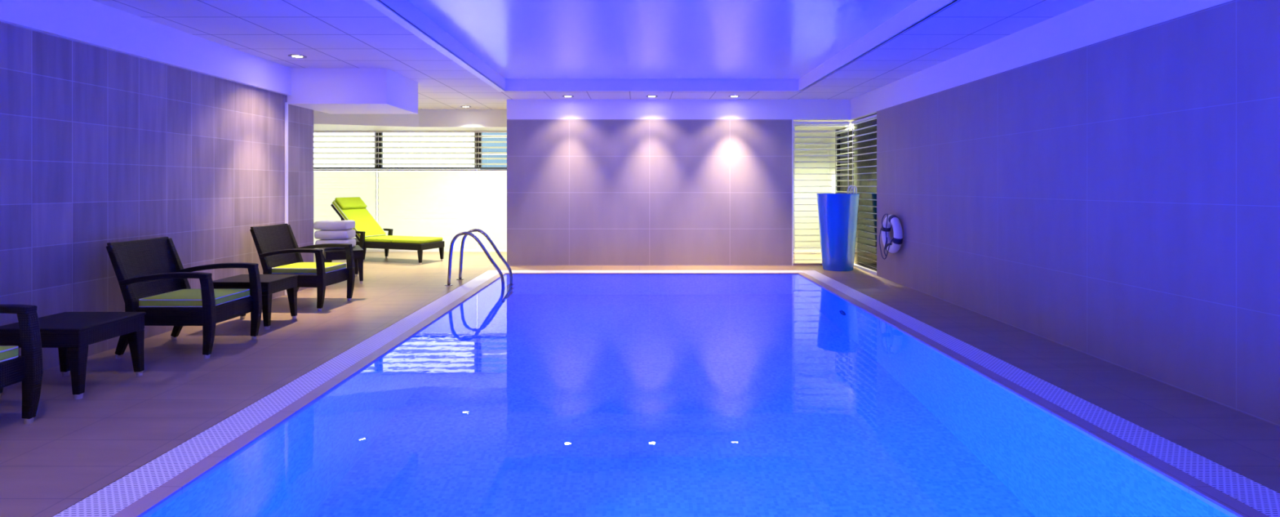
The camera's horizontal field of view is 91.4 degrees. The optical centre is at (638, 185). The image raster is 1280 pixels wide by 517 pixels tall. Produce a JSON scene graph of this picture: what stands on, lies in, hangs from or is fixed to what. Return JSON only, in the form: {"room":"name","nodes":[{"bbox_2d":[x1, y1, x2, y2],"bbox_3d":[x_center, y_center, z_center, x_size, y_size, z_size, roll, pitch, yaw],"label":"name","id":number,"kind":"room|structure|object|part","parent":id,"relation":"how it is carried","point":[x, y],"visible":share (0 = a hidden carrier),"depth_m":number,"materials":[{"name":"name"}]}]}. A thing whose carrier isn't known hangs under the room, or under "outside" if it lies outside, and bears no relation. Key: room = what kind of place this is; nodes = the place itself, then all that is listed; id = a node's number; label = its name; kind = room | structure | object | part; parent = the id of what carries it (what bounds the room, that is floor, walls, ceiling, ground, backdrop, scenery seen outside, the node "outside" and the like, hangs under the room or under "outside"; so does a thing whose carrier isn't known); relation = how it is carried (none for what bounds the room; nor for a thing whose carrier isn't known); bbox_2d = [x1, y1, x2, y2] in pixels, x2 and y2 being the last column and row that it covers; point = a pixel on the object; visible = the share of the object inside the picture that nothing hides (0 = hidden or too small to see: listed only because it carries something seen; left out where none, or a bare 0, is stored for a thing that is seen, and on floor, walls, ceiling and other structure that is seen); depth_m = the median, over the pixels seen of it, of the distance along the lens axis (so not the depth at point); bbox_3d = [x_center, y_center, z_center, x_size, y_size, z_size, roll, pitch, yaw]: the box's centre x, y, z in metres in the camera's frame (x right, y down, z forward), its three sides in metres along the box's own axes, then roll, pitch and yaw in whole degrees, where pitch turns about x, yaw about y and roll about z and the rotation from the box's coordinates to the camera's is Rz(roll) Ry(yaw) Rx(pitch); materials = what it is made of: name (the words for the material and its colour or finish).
{"room":"spa","nodes":[
{"label":"spa","id":0,"kind":"room"},
{"bbox_2d":[0,21,313,369],"bbox_3d":[-4.265,0.091,3.235,0.150,2.418,9.670,0,0,0],"label":"wall","id":1,"kind":"structure","parent":0,"point":[99,146],"depth_m":5.04,"materials":[{"name":"tile"}]},
{"bbox_2d":[0,0,291,95],"bbox_3d":[-4.215,-1.240,2.930,0.150,0.325,9.060,0,0,0],"label":"trim","id":2,"kind":"structure","parent":1,"relation":"attached to","point":[90,22],"depth_m":5.20,"materials":[{"name":"white paint"}]},
{"bbox_2d":[284,102,288,295],"bbox_3d":[-4.178,0.155,7.425,0.025,2.290,0.040,0,0,0],"label":"trim","id":3,"kind":"structure","parent":1,"relation":"attached to","point":[286,103],"depth_m":7.41,"materials":[{"name":"white"}]},
{"bbox_2d":[313,130,506,251],"bbox_3d":[-3.950,0.111,12.340,5.300,2.378,0.200,0,0,0],"label":"window","id":4,"kind":"structure","parent":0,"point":[477,155],"depth_m":12.28,"materials":[{"name":"metal"}]},
{"bbox_2d":[313,168,377,248],"bbox_3d":[-5.862,0.466,12.310,1.435,1.577,0.040,0,0,0],"label":"window blind","id":5,"kind":"object","parent":4,"relation":"attached to","point":[327,185],"visible":0.37,"depth_m":12.31,"materials":[{"name":"white"}]},
{"bbox_3d":[-5.862,-0.307,12.310,1.435,0.030,0.040,0,0,0],"label":"head rail","id":6,"kind":"part","parent":5,"relation":"part of","materials":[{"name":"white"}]},
{"bbox_3d":[-5.165,0.479,12.310,0.008,1.542,0.008,0,0,0],"label":"cord","id":7,"kind":"part","parent":5,"relation":"part of","materials":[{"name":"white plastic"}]},
{"bbox_2d":[313,130,377,166],"bbox_3d":[-5.862,-0.723,12.310,1.435,0.705,0.068,0,0,0],"label":"window blind","id":8,"kind":"object","parent":4,"relation":"attached to","point":[375,131],"visible":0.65,"depth_m":12.30,"materials":[{"name":"white"}]},
{"bbox_3d":[-5.862,-1.060,12.310,1.435,0.030,0.040,0,0,0],"label":"head rail","id":9,"kind":"part","parent":8,"relation":"part of","materials":[{"name":"white"}]},
{"bbox_3d":[-5.165,-0.708,12.310,0.008,0.675,0.008,0,0,0],"label":"cord","id":10,"kind":"part","parent":8,"relation":"part of","materials":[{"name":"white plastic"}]},
{"bbox_2d":[376,130,477,166],"bbox_3d":[-4.155,-0.723,12.310,1.960,0.705,0.068,0,0,0],"label":"window blind","id":11,"kind":"object","parent":4,"relation":"attached to","point":[378,131],"visible":1,"depth_m":12.30,"materials":[{"name":"white"}]},
{"bbox_3d":[-5.115,-0.708,12.310,0.008,0.675,0.008,0,0,0],"label":"cord","id":12,"kind":"part","parent":11,"relation":"part of","materials":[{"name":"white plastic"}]},
{"bbox_3d":[-4.155,-1.060,12.310,1.960,0.030,0.040,0,0,0],"label":"head rail","id":13,"kind":"part","parent":11,"relation":"part of","materials":[{"name":"white plastic"}]},
{"bbox_2d":[377,168,477,248],"bbox_3d":[-4.155,0.466,12.310,1.960,1.577,0.040,0,0,0],"label":"wall panel","id":14,"kind":"object","parent":4,"relation":"attached to","point":[442,204],"visible":0.83,"depth_m":12.31,"materials":[{"name":"white paint"}]},
{"bbox_3d":[-5.115,0.479,12.310,0.008,1.542,0.008,0,0,0],"label":"cord","id":15,"kind":"part","parent":14,"relation":"part of","materials":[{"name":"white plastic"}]},
{"bbox_3d":[-4.155,-0.307,12.310,1.960,0.030,0.040,0,0,0],"label":"head rail","id":16,"kind":"part","parent":14,"relation":"part of","materials":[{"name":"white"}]},
{"bbox_3d":[-3.950,1.275,12.360,5.300,0.050,0.160,0,0,0],"label":"sill","id":17,"kind":"part","parent":4,"relation":"part of","materials":[{"name":"white"}]},
{"bbox_2d":[476,130,506,164],"bbox_3d":[-2.243,-0.723,12.310,1.845,0.705,0.068,0,0,0],"label":"window blind","id":18,"kind":"object","parent":4,"relation":"attached to","point":[478,147],"visible":0.37,"depth_m":12.30,"materials":[{"name":"white"}]},
{"bbox_3d":[-2.243,-1.060,12.310,1.845,0.030,0.040,0,0,0],"label":"head rail","id":19,"kind":"part","parent":18,"relation":"part of","materials":[{"name":"white plastic"}]},
{"bbox_2d":[477,168,506,248],"bbox_3d":[-2.243,0.466,12.310,1.845,1.577,0.040,0,0,0],"label":"window blind","id":20,"kind":"object","parent":4,"relation":"attached to","point":[491,185],"visible":0.3,"depth_m":12.31,"materials":[{"name":"white"}]},
{"bbox_3d":[-2.243,-0.307,12.310,1.845,0.030,0.040,0,0,0],"label":"head rail","id":21,"kind":"part","parent":20,"relation":"part of","materials":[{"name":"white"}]},
{"bbox_2d":[91,0,1093,109],"bbox_3d":[-0.950,-1.453,5.400,11.300,0.100,14.000,0,0,0],"label":"ceiling","id":22,"kind":"structure","parent":0,"point":[331,33],"depth_m":6.14,"materials":[{"name":"paint"}]},
{"bbox_2d":[288,54,306,58],"bbox_3d":[-3.695,-1.402,6.780,0.184,0.010,0.184,0,0,0],"label":"recessed light","id":23,"kind":"object","parent":22,"relation":"in","point":[300,56],"visible":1,"depth_m":6.78,"materials":[{"name":"silver metal"}]},
{"bbox_2d":[287,67,417,114],"bbox_3d":[-3.595,-1.190,7.990,1.190,0.426,1.060,0,0,0],"label":"ceiling box","id":24,"kind":"object","parent":22,"relation":"attached to","point":[332,91],"visible":0.93,"depth_m":7.46,"materials":[{"name":"white paint"}]},
{"bbox_2d":[364,0,505,91],"bbox_3d":[-2.015,-1.402,5.085,0.090,0.022,8.370,0,0,0],"label":"trim","id":25,"kind":"structure","parent":22,"relation":"attached to","point":[381,6],"depth_m":5.92,"materials":[{"name":"white paint"}]},
{"bbox_2d":[313,109,854,130],"bbox_3d":[-1.000,-1.240,11.525,11.200,0.325,1.750,0,0,0],"label":"ceiling beam","id":26,"kind":"structure","parent":22,"relation":"attached to","point":[425,119],"depth_m":11.50,"materials":[{"name":"white paint"}]},
{"bbox_2d":[378,0,956,91],"bbox_3d":[0.205,-1.492,5.085,4.430,0.177,8.450,0,0,0],"label":"trim","id":27,"kind":"structure","parent":22,"relation":"attached to","point":[919,10],"depth_m":8.11,"materials":[{"name":"white paint"}]},
{"bbox_2d":[0,251,1279,516],"bbox_3d":[-1.000,1.375,5.350,11.200,0.150,13.900,0,0,0],"label":"floor","id":28,"kind":"structure","parent":0,"point":[72,449],"depth_m":4.13,"materials":[{"name":"tile"}]},
{"bbox_2d":[0,304,43,423],"bbox_3d":[-3.700,0.865,3.129,0.839,0.870,0.644,0,0,-1],"label":"wicker armchair","id":29,"kind":"object","parent":28,"relation":"on","point":[27,368],"visible":1,"depth_m":3.40,"materials":[{"name":"black wicker"}]},
{"bbox_2d":[0,346,18,360],"bbox_3d":[-3.615,0.889,3.131,0.560,0.074,0.490,0,0,-1],"label":"seat cushion","id":30,"kind":"object","parent":29,"relation":"on","point":[6,353],"depth_m":3.32,"materials":[{"name":"green fabric"}]},
{"bbox_3d":[-3.612,0.994,3.131,0.595,0.132,0.570,0,0,-1],"label":"seat frame","id":31,"kind":"part","parent":29,"relation":"part of","materials":[{"name":"black wicker"}]},
{"bbox_3d":[-3.651,0.704,3.420,0.664,0.098,0.064,0,0,-1],"label":"armrest","id":32,"kind":"part","parent":29,"relation":"part of","materials":[{"name":"black wicker"}]},
{"bbox_3d":[-3.333,0.975,3.426,0.096,0.597,0.056,0,0,-1],"label":"leg","id":33,"kind":"part","parent":29,"relation":"part of","materials":[{"name":"black wicker"}]},
{"bbox_2d":[0,311,146,399],"bbox_3d":[-3.670,1.084,4.050,0.560,0.432,0.520,0,0,0],"label":"side table","id":34,"kind":"object","parent":28,"relation":"on","point":[72,333],"visible":0.93,"depth_m":3.93,"materials":[{"name":"black wicker"}]},
{"bbox_3d":[-3.906,1.129,4.268,0.074,0.288,0.073,0,0,0],"label":"leg","id":35,"kind":"part","parent":34,"relation":"part of","materials":[{"name":"black wicker"}]},
{"bbox_3d":[-3.434,1.129,3.832,0.074,0.288,0.073,0,0,0],"label":"leg","id":36,"kind":"part","parent":34,"relation":"part of","materials":[{"name":"black wicker"}]},
{"bbox_3d":[-3.434,1.129,4.268,0.074,0.288,0.073,0,0,0],"label":"leg","id":37,"kind":"part","parent":34,"relation":"part of","materials":[{"name":"black wicker"}]},
{"bbox_2d":[106,236,262,358],"bbox_3d":[-3.615,0.865,5.000,0.839,0.870,0.644,0,0,0],"label":"wicker armchair","id":38,"kind":"object","parent":28,"relation":"on","point":[152,277],"visible":0.98,"depth_m":4.85,"materials":[{"name":"black wicker"}]},
{"bbox_3d":[-3.892,0.861,4.715,0.209,0.833,0.051,0,0,0],"label":"leg","id":39,"kind":"part","parent":38,"relation":"part of","materials":[{"name":"black wicker"}]},
{"bbox_3d":[-3.918,0.740,5.000,0.233,0.620,0.587,0,0,0],"label":"backrest","id":40,"kind":"part","parent":38,"relation":"part of","materials":[{"name":"black wicker"}]},
{"bbox_3d":[-3.561,0.704,4.710,0.664,0.098,0.064,0,0,0],"label":"armrest","id":41,"kind":"part","parent":38,"relation":"part of","materials":[{"name":"black wicker"}]},
{"bbox_3d":[-3.892,0.861,5.285,0.209,0.833,0.051,0,0,0],"label":"leg","id":42,"kind":"part","parent":38,"relation":"part of","materials":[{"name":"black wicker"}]},
{"bbox_2d":[138,288,249,306],"bbox_3d":[-3.530,0.889,5.000,0.560,0.074,0.490,0,0,0],"label":"seat cushion","id":43,"kind":"object","parent":38,"relation":"on","point":[183,297],"depth_m":4.87,"materials":[{"name":"green fabric"}]},
{"bbox_3d":[-3.527,0.994,5.000,0.595,0.132,0.570,0,0,0],"label":"seat frame","id":44,"kind":"part","parent":38,"relation":"part of","materials":[{"name":"black wicker"}]},
{"bbox_3d":[-3.243,0.975,4.710,0.096,0.597,0.056,0,0,0],"label":"leg","id":45,"kind":"part","parent":38,"relation":"part of","materials":[{"name":"black wicker"}]},
{"bbox_3d":[-3.561,0.704,5.290,0.664,0.098,0.064,0,0,0],"label":"armrest","id":46,"kind":"part","parent":38,"relation":"part of","materials":[{"name":"black wicker"}]},
{"bbox_3d":[-3.243,0.975,5.290,0.096,0.597,0.056,0,0,0],"label":"leg","id":47,"kind":"part","parent":38,"relation":"part of","materials":[{"name":"black wicker"}]},
{"bbox_2d":[213,274,297,329],"bbox_3d":[-3.610,1.084,5.880,0.560,0.432,0.500,0,0,0],"label":"side table","id":48,"kind":"object","parent":28,"relation":"on","point":[270,283],"visible":0.7,"depth_m":5.74,"materials":[{"name":"black wicker"}]},
{"bbox_3d":[-3.374,1.129,5.672,0.074,0.288,0.073,0,0,0],"label":"leg","id":49,"kind":"part","parent":48,"relation":"part of","materials":[{"name":"black wicker"}]},
{"bbox_3d":[-3.374,1.129,6.088,0.074,0.288,0.073,0,0,0],"label":"leg","id":50,"kind":"part","parent":48,"relation":"part of","materials":[{"name":"black wicker"}]},
{"bbox_2d":[53,270,502,516],"bbox_3d":[-2.187,1.321,5.085,0.229,0.039,9.040,0,0,0],"label":"overflow grating","id":51,"kind":"object","parent":28,"relation":"in","point":[110,500],"visible":0.78,"depth_m":3.36,"materials":[{"name":"white plastic"}]},
{"bbox_2d":[249,223,355,311],"bbox_3d":[-3.650,0.865,6.803,0.839,0.870,0.644,0,0,4],"label":"wicker armchair","id":52,"kind":"object","parent":28,"relation":"on","point":[278,251],"visible":0.88,"depth_m":6.71,"materials":[{"name":"black wicker"}]},
{"bbox_3d":[-3.946,0.861,6.538,0.209,0.833,0.051,0,0,4],"label":"leg","id":53,"kind":"part","parent":52,"relation":"part of","materials":[{"name":"black wicker"}]},
{"bbox_3d":[-3.952,0.740,6.824,0.233,0.620,0.587,0,0,4],"label":"backrest","id":54,"kind":"part","parent":52,"relation":"part of","materials":[{"name":"black wicker"}]},
{"bbox_3d":[-3.616,0.704,6.510,0.664,0.098,0.064,0,0,4],"label":"armrest","id":55,"kind":"part","parent":52,"relation":"part of","materials":[{"name":"black wicker"}]},
{"bbox_3d":[-3.906,0.861,7.106,0.209,0.833,0.051,0,0,4],"label":"leg","id":56,"kind":"part","parent":52,"relation":"part of","materials":[{"name":"black wicker"}]},
{"bbox_2d":[271,262,346,273],"bbox_3d":[-3.565,0.889,6.797,0.560,0.074,0.490,0,0,4],"label":"seat cushion","id":57,"kind":"object","parent":52,"relation":"on","point":[299,267],"depth_m":6.62,"materials":[{"name":"green fabric"}]},
{"bbox_3d":[-3.563,0.994,6.797,0.595,0.132,0.570,0,0,4],"label":"seat frame","id":58,"kind":"part","parent":52,"relation":"part of","materials":[{"name":"black wicker"}]},
{"bbox_3d":[-3.299,0.975,6.488,0.096,0.597,0.056,0,0,4],"label":"leg","id":59,"kind":"part","parent":52,"relation":"part of","materials":[{"name":"black wicker"}]},
{"bbox_3d":[-3.576,0.704,7.088,0.664,0.098,0.064,0,0,4],"label":"armrest","id":60,"kind":"part","parent":52,"relation":"part of","materials":[{"name":"black wicker"}]},
{"bbox_3d":[-3.259,0.975,7.066,0.096,0.597,0.056,0,0,4],"label":"leg","id":61,"kind":"part","parent":52,"relation":"part of","materials":[{"name":"black wicker"}]},
{"bbox_2d":[323,244,364,285],"bbox_3d":[-4.045,1.077,8.560,0.460,0.445,0.800,0,0,-29],"label":"side table","id":62,"kind":"object","parent":28,"relation":"on","point":[330,255],"visible":0.59,"depth_m":8.30,"materials":[{"name":"black wicker"}]},
{"bbox_2d":[315,238,355,248],"bbox_3d":[-4.139,0.792,8.560,0.430,0.126,0.340,0,0,-7],"label":"folded towel","id":63,"kind":"object","parent":62,"relation":"on","point":[351,241],"visible":0.58,"depth_m":8.42,"materials":[{"name":"white fabric"}]},
{"bbox_2d":[314,228,355,239],"bbox_3d":[-4.147,0.666,8.560,0.430,0.126,0.340,0,0,-5],"label":"folded towel","id":64,"kind":"object","parent":63,"relation":"on","point":[342,233],"visible":0.91,"depth_m":8.41,"materials":[{"name":"white fabric"}]},
{"bbox_2d":[313,219,355,230],"bbox_3d":[-4.155,0.540,8.560,0.430,0.126,0.340,0,0,-3],"label":"folded towel","id":65,"kind":"object","parent":64,"relation":"on","point":[328,224],"visible":1,"depth_m":8.40,"materials":[{"name":"white fabric"}]},
{"bbox_3d":[-4.051,1.122,8.963,0.073,0.301,0.074,0,0,-29],"label":"leg","id":66,"kind":"part","parent":62,"relation":"part of","materials":[{"name":"black wicker"}]},
{"bbox_3d":[-3.709,1.122,8.338,0.073,0.301,0.074,0,0,-29],"label":"leg","id":67,"kind":"part","parent":62,"relation":"part of","materials":[{"name":"black wicker"}]},
{"bbox_2d":[330,196,444,264],"bbox_3d":[-4.391,0.754,10.887,1.980,1.092,0.722,0,0,20],"label":"sun lounger","id":68,"kind":"object","parent":28,"relation":"on","point":[369,233],"visible":0.88,"depth_m":10.81,"materials":[{"name":"fabric"}]},
{"bbox_3d":[-4.959,0.642,11.092,0.669,0.647,0.600,0,0,20],"label":"frame","id":69,"kind":"part","parent":68,"relation":"part of","materials":[{"name":"black wicker"}]},
{"bbox_2d":[334,196,366,208],"bbox_3d":[-5.117,0.306,11.149,0.201,0.196,0.560,0,0,20],"label":"pillow","id":70,"kind":"object","parent":68,"relation":"on","point":[352,202],"depth_m":11.06,"materials":[{"name":"green fabric"}]},
{"bbox_2d":[332,200,386,237],"bbox_3d":[-4.941,0.586,11.085,0.668,0.647,0.590,0,0,20],"label":"cushion","id":71,"kind":"object","parent":68,"relation":"on","point":[356,211],"depth_m":11.00,"materials":[{"name":"green fabric"}]},
{"bbox_3d":[-4.879,0.816,10.710,0.470,0.078,0.058,0,0,20],"label":"armrest","id":72,"kind":"part","parent":68,"relation":"part of","materials":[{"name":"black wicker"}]},
{"bbox_3d":[-4.697,0.934,10.644,0.079,0.254,0.050,0,0,20],"label":"arm post","id":73,"kind":"part","parent":68,"relation":"part of","materials":[{"name":"black wicker"}]},
{"bbox_3d":[-4.701,1.168,10.706,0.065,0.210,0.062,0,0,20],"label":"leg","id":74,"kind":"part","parent":68,"relation":"part of","materials":[{"name":"black wicker"}]},
{"bbox_3d":[-4.514,1.168,11.224,0.065,0.210,0.062,0,0,20],"label":"leg","id":75,"kind":"part","parent":68,"relation":"part of","materials":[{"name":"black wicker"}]},
{"bbox_3d":[-4.653,0.816,11.335,0.470,0.078,0.058,0,0,20],"label":"armrest","id":76,"kind":"part","parent":68,"relation":"part of","materials":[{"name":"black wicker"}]},
{"bbox_2d":[364,235,413,242],"bbox_3d":[-4.346,0.920,10.871,0.635,0.075,0.590,0,0,20],"label":"seat cushion","id":77,"kind":"object","parent":68,"relation":"on","point":[368,238],"depth_m":10.65,"materials":[{"name":"green fabric"}]},
{"bbox_3d":[-4.391,1.012,10.887,1.980,0.105,0.620,0,0,20],"label":"frame","id":78,"kind":"part","parent":68,"relation":"part of","materials":[{"name":"black wicker"}]},
{"bbox_2d":[391,236,442,243],"bbox_3d":[-3.761,0.920,10.659,0.600,0.075,0.590,0,0,20],"label":"seat cushion","id":79,"kind":"object","parent":68,"relation":"on","point":[403,239],"depth_m":10.47,"materials":[{"name":"green fabric"}]},
{"bbox_3d":[-3.596,1.168,10.306,0.065,0.210,0.062,0,0,20],"label":"leg","id":80,"kind":"part","parent":68,"relation":"part of","materials":[{"name":"black wicker"}]},
{"bbox_3d":[-3.409,1.168,10.824,0.065,0.210,0.062,0,0,20],"label":"leg","id":81,"kind":"part","parent":68,"relation":"part of","materials":[{"name":"black wicker"}]},
{"bbox_2d":[444,228,512,286],"bbox_3d":[-2.116,1.474,8.410,0.812,1.753,0.624,0,0,0],"label":"pool ladder","id":82,"kind":"object","parent":28,"relation":"attached to","point":[466,233],"visible":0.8,"depth_m":8.14,"materials":[{"name":"silver metal"}]},
{"bbox_2d":[502,270,803,272],"bbox_3d":[0.206,1.321,9.488,4.544,0.039,0.235,0,0,0],"label":"overflow grating","id":83,"kind":"object","parent":28,"relation":"in","point":[503,271],"visible":0.43,"depth_m":9.47,"materials":[{"name":"white plastic"}]},
{"bbox_2d":[816,193,859,271],"bbox_3d":[3.100,0.711,9.700,0.644,1.178,0.644,0,0,0],"label":"planter","id":84,"kind":"object","parent":28,"relation":"on","point":[837,213],"visible":1,"depth_m":9.47,"materials":[{"name":"blue plastic"}]},
{"bbox_2d":[847,185,857,193],"bbox_3d":[3.294,0.080,9.622,0.164,0.179,0.068,0,0,0],"label":"spout","id":85,"kind":"object","parent":84,"relation":"on","point":[852,186],"visible":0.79,"depth_m":9.60,"materials":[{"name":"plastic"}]},
{"bbox_2d":[800,270,1279,516],"bbox_3d":[2.599,1.321,5.085,0.229,0.039,9.040,0,0,0],"label":"overflow grating","id":86,"kind":"object","parent":28,"relation":"in","point":[1264,500],"visible":0.78,"depth_m":3.46,"materials":[{"name":"white plastic"}]},
{"bbox_2d":[506,119,791,265],"bbox_3d":[0.183,0.111,10.260,4.639,2.378,0.180,0,0,0],"label":"wall","id":87,"kind":"structure","parent":0,"point":[580,192],"depth_m":10.17,"materials":[{"name":"tile"}]},
{"bbox_2d":[506,99,850,119],"bbox_3d":[0.660,-1.240,10.252,5.592,0.325,0.176,0,0,0],"label":"trim","id":88,"kind":"structure","parent":87,"relation":"attached to","point":[795,109],"depth_m":10.16,"materials":[{"name":"white paint"}]},
{"bbox_2d":[791,119,822,265],"bbox_3d":[2.971,0.111,10.213,0.937,2.378,0.094,0,0,0],"label":"window","id":89,"kind":"structure","parent":87,"relation":"in","point":[793,263],"depth_m":10.17,"materials":[{"name":"white metal"}]},
{"bbox_3d":[2.982,1.285,10.215,0.915,0.030,0.090,0,0,0],"label":"rail","id":90,"kind":"part","parent":89,"relation":"part of","materials":[{"name":"beige"}]},
{"bbox_2d":[793,121,849,253],"bbox_3d":[2.990,0.110,10.205,0.920,2.300,0.040,0,0,0],"label":"window blind","id":91,"kind":"object","parent":89,"relation":"attached to","point":[794,122],"visible":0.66,"depth_m":10.21,"materials":[{"name":"white plastic"}]},
{"bbox_3d":[2.990,-1.025,10.205,0.920,0.030,0.040,0,0,0],"label":"head rail","id":92,"kind":"part","parent":91,"relation":"part of","materials":[{"name":"white"}]},
{"bbox_2d":[407,0,916,79],"bbox_3d":[0.205,-1.605,5.085,4.430,0.050,8.450,0,0,0],"label":"ceiling","id":93,"kind":"structure","parent":0,"point":[517,39],"depth_m":6.48,"materials":[{"name":"white paint"}]},
{"bbox_2d":[793,131,835,251],"bbox_3d":[1.650,-0.051,11.425,5.900,2.703,2.150,0,0,0],"label":"wall","id":94,"kind":"structure","parent":0,"point":[832,134],"depth_m":12.35,"materials":[{"name":"white paint"}]},
{"bbox_2d":[793,131,829,249],"bbox_3d":[3.140,0.101,12.300,1.240,2.323,0.040,0,0,0],"label":"window blind","id":95,"kind":"object","parent":94,"relation":"attached to","point":[798,210],"visible":0.43,"depth_m":12.30,"materials":[{"name":"white plastic"}]},
{"bbox_3d":[3.140,-1.045,12.300,1.240,0.030,0.040,0,0,0],"label":"head rail","id":96,"kind":"part","parent":95,"relation":"part of","materials":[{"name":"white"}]},
{"bbox_3d":[3.740,0.115,12.300,0.008,2.290,0.008,0,0,0],"label":"cord","id":97,"kind":"part","parent":95,"relation":"part of","materials":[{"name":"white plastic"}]},
{"bbox_2d":[876,0,1279,426],"bbox_3d":[3.535,0.091,3.730,0.150,2.418,10.660,0,0,0],"label":"wall","id":98,"kind":"structure","parent":0,"point":[1116,200],"depth_m":4.46,"materials":[{"name":"tile"}]},
{"bbox_2d":[853,112,876,275],"bbox_3d":[3.500,0.111,9.648,0.080,2.378,1.175,0,0,0],"label":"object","id":99,"kind":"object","parent":98,"relation":"in","point":[869,149],"depth_m":9.72,"materials":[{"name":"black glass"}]},
{"bbox_2d":[851,114,876,268],"bbox_3d":[3.490,0.110,9.625,0.040,2.300,1.110,0,0,0],"label":"window blind","id":100,"kind":"object","parent":99,"relation":"attached to","point":[874,116],"visible":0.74,"depth_m":9.63,"materials":[{"name":"white plastic"}]},
{"bbox_3d":[3.490,0.125,10.160,0.008,2.270,0.008,0,0,0],"label":"cord","id":101,"kind":"part","parent":100,"relation":"part of","materials":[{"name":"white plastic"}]},
{"bbox_3d":[3.490,-1.025,9.625,0.040,0.030,1.110,0,0,0],"label":"head rail","id":102,"kind":"part","parent":100,"relation":"part of","materials":[{"name":"white metal"}]},
{"bbox_3d":[3.490,1.285,9.630,0.060,0.030,1.140,0,0,0],"label":"rail","id":103,"kind":"part","parent":99,"relation":"part of","materials":[{"name":"white"}]},
{"bbox_2d":[879,213,902,259],"bbox_3d":[3.382,0.686,8.350,0.156,0.623,0.536,0,0,0],"label":"life ring","id":104,"kind":"object","parent":98,"relation":"attached to","point":[893,247],"visible":1,"depth_m":8.25,"materials":[{"name":"white plastic"}]},
{"bbox_2d":[849,0,1232,119],"bbox_3d":[3.533,-1.240,4.370,0.154,0.325,11.940,0,0,0],"label":"trim","id":105,"kind":"structure","parent":98,"relation":"attached to","point":[1095,21],"depth_m":5.39,"materials":[{"name":"white paint"}]},
{"bbox_3d":[0.205,2.175,5.085,4.590,1.650,8.610,0,0,0],"label":"basin","id":106,"kind":"object","parent":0,"visible":0},
{"bbox_2d":[141,274,1238,516],"bbox_3d":[0.205,1.312,5.085,4.350,0.001,8.370,0,0,0],"label":"pool water","id":107,"kind":"object","parent":106,"relation":"in","point":[535,395],"visible":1,"depth_m":3.33,"materials":[{"name":"blue liquid"}]},
{"bbox_2d":[111,272,1269,516],"bbox_3d":[0.205,1.330,5.085,4.550,0.060,8.570,0,0,0],"label":"pool edge","id":108,"kind":"structure","parent":106,"relation":"on","point":[148,502],"depth_m":3.44,"materials":[{"name":"tile"}]},
{"bbox_3d":[4.155,-0.051,10.650,1.090,2.703,3.700,0,0,0],"label":"wall","id":109,"kind":"structure","parent":0,"visible":0},
{"bbox_2d":[835,124,854,193],"bbox_3d":[3.860,0.111,11.160,0.080,2.378,1.880,0,0,0],"label":"window","id":110,"kind":"structure","parent":109,"relation":"in","point":[847,133],"depth_m":11.69,"materials":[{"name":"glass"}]},
{"bbox_3d":[3.860,0.111,12.050,0.080,2.378,0.100,0,0,0],"label":"frame","id":111,"kind":"part","parent":110,"relation":"part of","materials":[{"name":"black"}]},
{"bbox_2d":[835,125,854,193],"bbox_3d":[3.800,0.110,11.235,0.040,2.300,1.530,0,0,0],"label":"window blind","id":112,"kind":"object","parent":110,"relation":"attached to","point":[848,128],"visible":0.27,"depth_m":11.54,"materials":[{"name":"white plastic"}]},
{"bbox_3d":[3.800,0.125,11.980,0.008,2.270,0.008,0,0,0],"label":"cord","id":113,"kind":"part","parent":112,"relation":"part of","materials":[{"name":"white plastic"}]},
{"bbox_3d":[3.800,-1.025,11.235,0.040,0.030,1.530,0,0,0],"label":"head rail","id":114,"kind":"part","parent":112,"relation":"part of","materials":[{"name":"white"}]},
{"label":"outside","id":115,"kind":"structure","parent":0,"visible":0},
{"bbox_2d":[479,132,506,171],"bbox_3d":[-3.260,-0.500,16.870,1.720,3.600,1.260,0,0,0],"label":"building","id":116,"kind":"structure","parent":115,"point":[483,139],"depth_m":16.30,"materials":[{"name":"blue"}]}
]}

